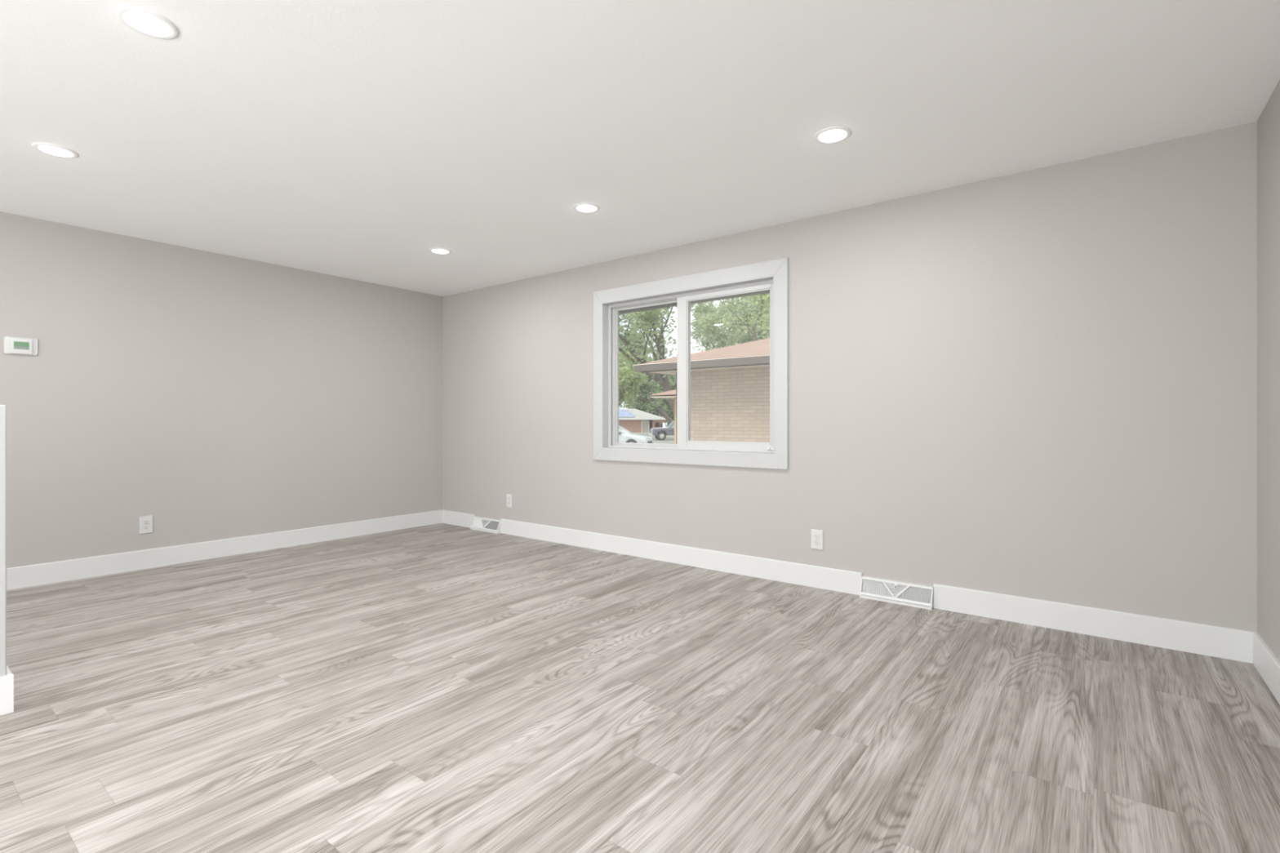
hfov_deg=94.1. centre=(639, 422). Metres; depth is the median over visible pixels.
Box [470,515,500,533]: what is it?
air vent
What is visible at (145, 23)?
diffuser
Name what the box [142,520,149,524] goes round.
receptacle
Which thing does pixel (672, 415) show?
leafy bush
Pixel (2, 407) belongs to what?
wall
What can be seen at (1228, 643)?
baseboard
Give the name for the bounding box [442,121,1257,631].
wall
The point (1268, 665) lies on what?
baseboard
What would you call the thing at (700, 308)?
leafy tree
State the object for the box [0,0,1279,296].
ceiling
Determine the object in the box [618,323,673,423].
leafy tree
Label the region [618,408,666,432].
brick house
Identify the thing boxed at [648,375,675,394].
leafy tree
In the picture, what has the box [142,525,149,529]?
receptacle
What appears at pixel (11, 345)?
thermostat
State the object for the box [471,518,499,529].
grille
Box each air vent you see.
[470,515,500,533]
[859,575,933,609]
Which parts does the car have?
cabin glass, roof panel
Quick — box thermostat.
[3,336,37,355]
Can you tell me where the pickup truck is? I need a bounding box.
[648,420,674,440]
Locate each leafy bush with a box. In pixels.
[627,391,671,420]
[659,402,674,426]
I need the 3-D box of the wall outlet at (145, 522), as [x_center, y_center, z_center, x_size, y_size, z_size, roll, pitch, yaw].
[-3.663,0.761,4.418,0.011,0.128,0.080,0,0,37]
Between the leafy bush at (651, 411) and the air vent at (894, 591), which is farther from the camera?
the leafy bush at (651, 411)
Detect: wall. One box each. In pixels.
[0,211,442,568]
[0,404,6,676]
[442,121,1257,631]
[1257,80,1279,661]
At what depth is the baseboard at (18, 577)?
4.67 m
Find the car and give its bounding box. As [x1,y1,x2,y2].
[618,426,653,443]
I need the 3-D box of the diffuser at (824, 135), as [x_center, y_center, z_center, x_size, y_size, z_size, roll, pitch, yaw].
[0.908,-1.348,2.811,0.126,0.009,0.126,0,0,37]
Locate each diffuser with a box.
[38,145,73,156]
[123,11,171,35]
[431,248,448,253]
[576,204,596,212]
[818,129,846,142]
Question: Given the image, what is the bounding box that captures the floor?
[0,523,1279,852]
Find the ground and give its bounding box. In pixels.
[632,426,674,444]
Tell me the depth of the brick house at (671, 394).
27.10 m
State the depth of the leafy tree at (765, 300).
39.52 m
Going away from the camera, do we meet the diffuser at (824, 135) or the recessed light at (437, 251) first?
the diffuser at (824, 135)
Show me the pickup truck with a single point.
(668, 430)
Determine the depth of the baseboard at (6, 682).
2.22 m
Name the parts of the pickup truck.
cabin glass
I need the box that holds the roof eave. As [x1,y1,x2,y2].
[618,289,769,314]
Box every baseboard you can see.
[0,665,13,715]
[6,510,442,590]
[442,509,1257,663]
[1253,632,1279,704]
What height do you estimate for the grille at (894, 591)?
0.086 m
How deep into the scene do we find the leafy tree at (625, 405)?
150.23 m
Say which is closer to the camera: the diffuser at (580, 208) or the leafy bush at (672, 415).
the diffuser at (580, 208)
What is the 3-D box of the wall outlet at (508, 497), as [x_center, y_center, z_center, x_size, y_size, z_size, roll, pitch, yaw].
[-1.266,0.763,5.768,0.080,0.128,0.011,0,0,37]
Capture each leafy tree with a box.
[618,306,695,414]
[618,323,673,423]
[618,346,653,406]
[618,375,669,408]
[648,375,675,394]
[690,294,769,351]
[690,295,769,351]
[699,293,769,344]
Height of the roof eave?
0.158 m
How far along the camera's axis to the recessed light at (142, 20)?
2.01 m
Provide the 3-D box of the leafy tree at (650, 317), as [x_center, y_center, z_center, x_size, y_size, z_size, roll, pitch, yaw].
[-0.653,-5.972,43.337,10.544,15.724,12.489,0,0,37]
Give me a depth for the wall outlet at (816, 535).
3.91 m
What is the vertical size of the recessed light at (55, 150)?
0.011 m
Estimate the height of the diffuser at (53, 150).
0.009 m
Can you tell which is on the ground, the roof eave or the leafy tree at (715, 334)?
the leafy tree at (715, 334)
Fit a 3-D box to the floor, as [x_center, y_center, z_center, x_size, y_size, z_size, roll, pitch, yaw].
[-1.624,1.166,2.008,6.577,0.160,6.820,0,0,37]
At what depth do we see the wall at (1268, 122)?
2.49 m
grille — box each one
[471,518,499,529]
[862,578,930,603]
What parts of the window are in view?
fixed sash, frame, sash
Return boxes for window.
[593,257,788,469]
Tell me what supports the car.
on the ground
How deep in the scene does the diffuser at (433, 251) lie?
4.69 m
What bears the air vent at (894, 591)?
in the wall at (1041, 384)
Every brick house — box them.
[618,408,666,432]
[632,337,769,444]
[649,389,675,444]
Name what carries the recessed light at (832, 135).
in the ceiling
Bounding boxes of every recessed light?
[31,142,79,158]
[114,4,179,39]
[429,247,451,254]
[573,202,599,213]
[813,125,851,144]
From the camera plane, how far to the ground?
60.43 m
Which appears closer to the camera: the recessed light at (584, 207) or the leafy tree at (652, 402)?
the recessed light at (584, 207)
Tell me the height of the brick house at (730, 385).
4.431 m
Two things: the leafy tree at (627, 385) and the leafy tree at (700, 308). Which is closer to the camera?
the leafy tree at (627, 385)
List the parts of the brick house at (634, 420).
solar panel, solar panel, door panel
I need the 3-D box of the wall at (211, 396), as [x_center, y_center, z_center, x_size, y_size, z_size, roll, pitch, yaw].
[-4.157,-0.134,3.944,0.200,2.440,6.820,0,0,37]
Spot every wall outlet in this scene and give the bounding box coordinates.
[138,515,152,533]
[506,493,512,507]
[811,528,822,550]
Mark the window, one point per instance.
(772, 275)

